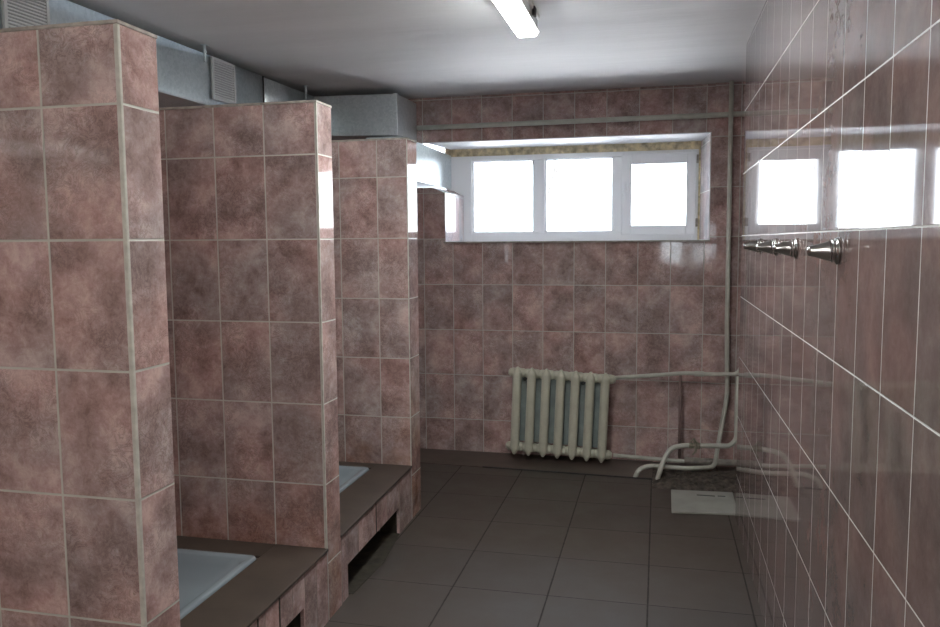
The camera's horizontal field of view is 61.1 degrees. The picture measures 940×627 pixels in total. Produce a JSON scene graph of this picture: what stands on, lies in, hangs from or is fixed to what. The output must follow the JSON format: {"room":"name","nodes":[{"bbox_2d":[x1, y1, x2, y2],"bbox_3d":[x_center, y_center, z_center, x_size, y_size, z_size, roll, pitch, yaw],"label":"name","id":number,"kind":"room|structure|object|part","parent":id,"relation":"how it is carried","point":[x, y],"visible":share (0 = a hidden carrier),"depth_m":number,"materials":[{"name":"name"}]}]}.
{"room":"communal shower room","nodes":[
{"label":"communal shower room","id":0,"kind":"room"},
{"bbox_2d":[68,0,765,98],"bbox_3d":[-0.305,-1.108,1.255,4.200,0.120,7.690,1,5,13],"label":"ceiling","id":1,"kind":"structure","parent":0,"point":[411,49],"depth_m":3.72,"materials":[{"name":"paint"}]},
{"bbox_2d":[0,0,313,107],"bbox_3d":[-1.835,-0.985,2.223,0.519,0.274,5.640,1,5,13],"label":"ventilation duct","id":2,"kind":"object","parent":1,"relation":"hanging from","point":[187,76],"visible":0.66,"depth_m":3.65,"materials":[{"name":"metal"}]},
{"bbox_2d":[1,0,49,27],"bbox_3d":[-1.526,-1.030,2.742,0.013,0.200,0.200,1,5,15],"label":"grille","id":3,"kind":"object","parent":2,"relation":"attached to","point":[14,13],"depth_m":2.73,"materials":[{"name":"grey plastic"}]},
{"bbox_2d":[210,56,235,103],"bbox_3d":[-1.210,-1.139,3.913,0.013,0.200,0.200,1,5,15],"label":"grille","id":4,"kind":"object","parent":2,"relation":"attached to","point":[222,73],"depth_m":3.90,"materials":[{"name":"grey plastic"}]},
{"bbox_2d":[314,93,416,140],"bbox_3d":[-0.887,-1.232,5.116,1.029,0.266,0.441,1,5,13],"label":"ventilation duct","id":5,"kind":"object","parent":1,"relation":"hanging from","point":[374,115],"visible":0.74,"depth_m":4.86,"materials":[{"name":"metal"}]},
{"bbox_2d":[492,0,539,36],"bbox_3d":[0.096,-1.137,2.692,0.106,0.086,1.305,1,5,13],"label":"ceiling light","id":6,"kind":"object","parent":1,"relation":"attached to","point":[522,16],"visible":1,"depth_m":3.07,"materials":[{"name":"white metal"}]},
{"bbox_2d":[324,462,764,626],"bbox_3d":[-0.287,1.339,1.477,4.200,0.120,7.690,1,5,13],"label":"floor","id":7,"kind":"structure","parent":0,"point":[484,547],"depth_m":3.49,"materials":[{"name":"tile"}]},
{"bbox_2d":[0,19,179,626],"bbox_3d":[-1.436,0.284,2.056,1.418,1.894,0.145,1,5,13],"label":"wall","id":8,"kind":"structure","parent":7,"relation":"on","point":[88,533],"depth_m":1.85,"materials":[{"name":"tile"}]},
{"bbox_2d":[159,100,341,618],"bbox_3d":[-1.197,0.181,3.108,1.398,1.904,0.136,1,5,13],"label":"wall","id":9,"kind":"structure","parent":7,"relation":"on","point":[247,188],"depth_m":2.94,"materials":[{"name":"tile"}]},
{"bbox_2d":[177,536,328,626],"bbox_3d":[-1.290,1.040,2.652,1.420,0.278,0.945,1,5,13],"label":"platform","id":10,"kind":"object","parent":7,"relation":"on","point":[287,585],"visible":0.76,"depth_m":2.71,"materials":[{"name":"tile"}]},
{"bbox_2d":[177,548,255,619],"bbox_3d":[-1.179,0.951,2.619,0.688,0.106,0.702,1,5,13],"label":"shower tray","id":11,"kind":"object","parent":10,"relation":"in","point":[201,573],"visible":0.26,"depth_m":2.85,"materials":[{"name":"grey ceramic"}]},
{"bbox_2d":[339,461,411,602],"bbox_3d":[-1.046,0.942,3.716,1.403,0.278,0.977,1,5,13],"label":"platform","id":12,"kind":"object","parent":7,"relation":"on","point":[381,498],"visible":0.69,"depth_m":3.58,"materials":[{"name":"brown tile"}]},
{"bbox_2d":[339,465,368,492],"bbox_3d":[-0.914,0.848,3.733,0.688,0.106,0.703,1,5,13],"label":"shower tray","id":13,"kind":"object","parent":12,"relation":"in","point":[348,475],"visible":0.1,"depth_m":3.96,"materials":[{"name":"grey ceramic"}]},
{"bbox_2d":[332,137,420,517],"bbox_3d":[-0.949,0.077,4.201,1.374,1.911,0.165,1,5,13],"label":"wall","id":14,"kind":"structure","parent":7,"relation":"on","point":[374,181],"depth_m":4.00,"materials":[{"name":"pink tile"}]},
{"bbox_2d":[651,468,735,492],"bbox_3d":[1.714,0.968,4.574,1.313,0.029,0.432,1,5,13],"label":"rubble","id":15,"kind":"object","parent":7,"relation":"on","point":[699,480],"visible":0.34,"depth_m":4.62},
{"bbox_2d":[655,376,738,479],"bbox_3d":[1.333,0.674,4.693,0.510,0.611,0.088,-1,5,-5],"label":"pipe","id":16,"kind":"object","parent":7,"relation":"attached to","point":[695,444],"visible":0.94,"depth_m":4.69,"materials":[{"name":"beige metal"}]},
{"bbox_3d":[1.320,0.784,4.693,0.045,0.108,0.023,1,5,13],"label":"valve lever","id":17,"kind":"part","parent":16,"relation":"part of","materials":[{"name":"grey metal"}]},
{"bbox_2d":[671,490,735,514],"bbox_3d":[1.246,1.009,4.256,0.333,0.014,0.390,1,5,13],"label":"stone slab","id":18,"kind":"object","parent":7,"relation":"on","point":[682,501],"visible":0.84,"depth_m":4.23,"materials":[{"name":"grey stone"}]},
{"bbox_2d":[408,83,715,463],"bbox_3d":[0.650,-0.253,5.348,4.200,2.337,0.530,1,5,13],"label":"wall","id":19,"kind":"structure","parent":0,"point":[486,310],"depth_m":5.09,"materials":[{"name":"tile"}]},
{"bbox_2d":[366,136,450,188],"bbox_3d":[-0.383,-0.976,5.240,0.320,0.270,0.835,1,5,13],"label":"ventilation duct","id":20,"kind":"object","parent":19,"relation":"attached to","point":[433,165],"visible":0.47,"depth_m":5.27,"materials":[{"name":"metal"}]},
{"bbox_2d":[445,193,463,241],"bbox_3d":[-0.105,-0.651,5.430,0.004,0.321,0.408,1,5,17],"label":"trim","id":21,"kind":"structure","parent":19,"relation":"attached to","point":[454,204],"depth_m":5.42,"materials":[{"name":"tile"}]},
{"bbox_2d":[420,448,652,479],"bbox_3d":[-0.090,0.941,5.160,2.480,0.005,0.390,1,5,13],"label":"trim","id":22,"kind":"structure","parent":19,"relation":"attached to","point":[616,467],"depth_m":5.05,"materials":[{"name":"tile"}]},
{"bbox_2d":[506,366,615,462],"bbox_3d":[0.574,0.628,5.068,0.697,0.587,0.176,1,5,13],"label":"radiator","id":23,"kind":"object","parent":19,"relation":"attached to","point":[559,408],"visible":1,"depth_m":5.01,"materials":[{"name":"beige metal"}]},
{"bbox_2d":[613,453,683,462],"bbox_3d":[1.470,0.912,4.895,1.162,0.044,0.024,1,5,13],"label":"pipe","id":24,"kind":"object","parent":23,"relation":"attached to","point":[614,454],"visible":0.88,"depth_m":4.97,"materials":[{"name":"beige metal"}]},
{"bbox_2d":[678,375,681,458],"bbox_3d":[1.301,0.639,4.936,0.021,0.525,0.019,1,5,13],"label":"pipe","id":25,"kind":"object","parent":24,"relation":"attached to","point":[680,376],"visible":1,"depth_m":4.93,"materials":[{"name":"metal"}]},
{"bbox_2d":[615,368,738,379],"bbox_3d":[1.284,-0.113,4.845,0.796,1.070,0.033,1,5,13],"label":"supply pipe","id":26,"kind":"object","parent":23,"relation":"attached to","point":[695,373],"visible":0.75,"depth_m":4.88,"materials":[{"name":"beige metal"}]},
{"bbox_2d":[427,132,711,149],"bbox_3d":[0.636,-1.124,5.211,1.787,0.006,0.406,1,5,13],"label":"trim","id":27,"kind":"structure","parent":19,"relation":"attached to","point":[696,136],"depth_m":5.17,"materials":[{"name":"white paint"}]},
{"bbox_2d":[444,141,709,242],"bbox_3d":[0.650,-0.803,5.260,1.776,0.665,0.502,1,5,13],"label":"window","id":28,"kind":"structure","parent":19,"relation":"in","point":[623,156],"depth_m":5.38,"materials":[{"name":"white plastic"}]},
{"bbox_3d":[0.695,-0.476,5.246,1.670,0.008,0.428,1,5,13],"label":"sill","id":29,"kind":"part","parent":28,"relation":"part of","materials":[{"name":"white plastic"}]},
{"bbox_3d":[1.038,-0.820,5.315,0.028,0.133,0.042,1,5,13],"label":"handle","id":30,"kind":"part","parent":28,"relation":"part of","materials":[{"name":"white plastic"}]},
{"bbox_3d":[1.258,-0.796,5.321,0.482,0.538,0.066,1,5,13],"label":"sash","id":31,"kind":"part","parent":28,"relation":"part of","materials":[{"name":"white plastic"}]},
{"bbox_2d":[417,111,744,130],"bbox_3d":[1.059,-1.189,4.848,2.880,0.037,0.031,1,5,13],"label":"ceiling pipe","id":32,"kind":"object","parent":19,"relation":"attached to","point":[737,113],"visible":0.66,"depth_m":4.92,"materials":[{"name":"grey metal"}]},
{"bbox_2d":[633,81,733,476],"bbox_3d":[1.279,-0.192,4.672,0.649,2.343,0.125,-2,5,-17],"label":"riser pipe","id":33,"kind":"object","parent":19,"relation":"attached to","point":[731,83],"visible":0.97,"depth_m":4.77,"materials":[{"name":"grey metal"}]},
{"bbox_2d":[684,457,736,465],"bbox_3d":[1.815,0.908,4.761,1.030,0.045,0.040,1,5,13],"label":"pipe","id":34,"kind":"object","parent":33,"relation":"attached to","point":[688,460],"visible":0.34,"depth_m":4.83,"materials":[{"name":"grey metal"}]},
{"bbox_2d":[699,133,711,239],"bbox_3d":[1.487,-0.789,5.040,0.004,0.643,0.409,0,5,8],"label":"trim","id":35,"kind":"structure","parent":19,"relation":"attached to","point":[705,172],"depth_m":5.01,"materials":[{"name":"tile"}]},
{"bbox_2d":[708,81,745,466],"bbox_3d":[1.978,-0.209,4.756,1.022,2.337,0.016,1,5,13],"label":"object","id":36,"kind":"structure","parent":19,"relation":"attached to","point":[717,346],"depth_m":4.84,"materials":[{"name":"tile"}]},
{"bbox_2d":[735,0,939,626],"bbox_3d":[0.634,0.173,0.658,0.144,2.337,6.735,1,5,13],"label":"wall","id":37,"kind":"structure","parent":0,"point":[837,510],"depth_m":1.74,"materials":[{"name":"tile"}]},
{"bbox_2d":[743,238,761,253],"bbox_3d":[1.129,-0.269,3.185,0.066,0.063,0.063,1,5,13],"label":"wall fitting","id":38,"kind":"object","parent":37,"relation":"attached to","point":[751,246],"visible":0.78,"depth_m":3.17,"materials":[{"name":"silver metal"}]},
{"bbox_2d":[756,238,776,255],"bbox_3d":[1.031,-0.231,2.773,0.066,0.063,0.063,1,5,13],"label":"wall fitting","id":39,"kind":"object","parent":37,"relation":"attached to","point":[767,247],"visible":0.9,"depth_m":2.76,"materials":[{"name":"silver metal"}]},
{"bbox_2d":[773,238,797,258],"bbox_3d":[0.933,-0.193,2.361,0.066,0.063,0.063,1,5,13],"label":"wall fitting","id":40,"kind":"object","parent":37,"relation":"attached to","point":[789,248],"visible":1,"depth_m":2.34,"materials":[{"name":"silver metal"}]},
{"bbox_2d":[807,237,840,264],"bbox_3d":[0.803,-0.142,1.814,0.066,0.063,0.063,1,5,13],"label":"wall fitting","id":41,"kind":"object","parent":37,"relation":"attached to","point":[830,250],"visible":1,"depth_m":1.80,"materials":[{"name":"silver metal"}]},
{"label":"outside","id":42,"kind":"structure","parent":0,"visible":0},
{"bbox_3d":[7.553,-2.619,31.838,60.000,0.050,54.350,1,5,13],"label":"ground","id":43,"kind":"structure","parent":42,"visible":0},
{"bbox_2d":[531,160,633,208],"bbox_3d":[1.649,-4.030,18.577,3.830,5.261,3.242,2,6,24],"label":"bare tree","id":44,"kind":"object","parent":43,"relation":"on","point":[555,168],"visible":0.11,"depth_m":17.76,"materials":[{"name":"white plant"}]}
]}

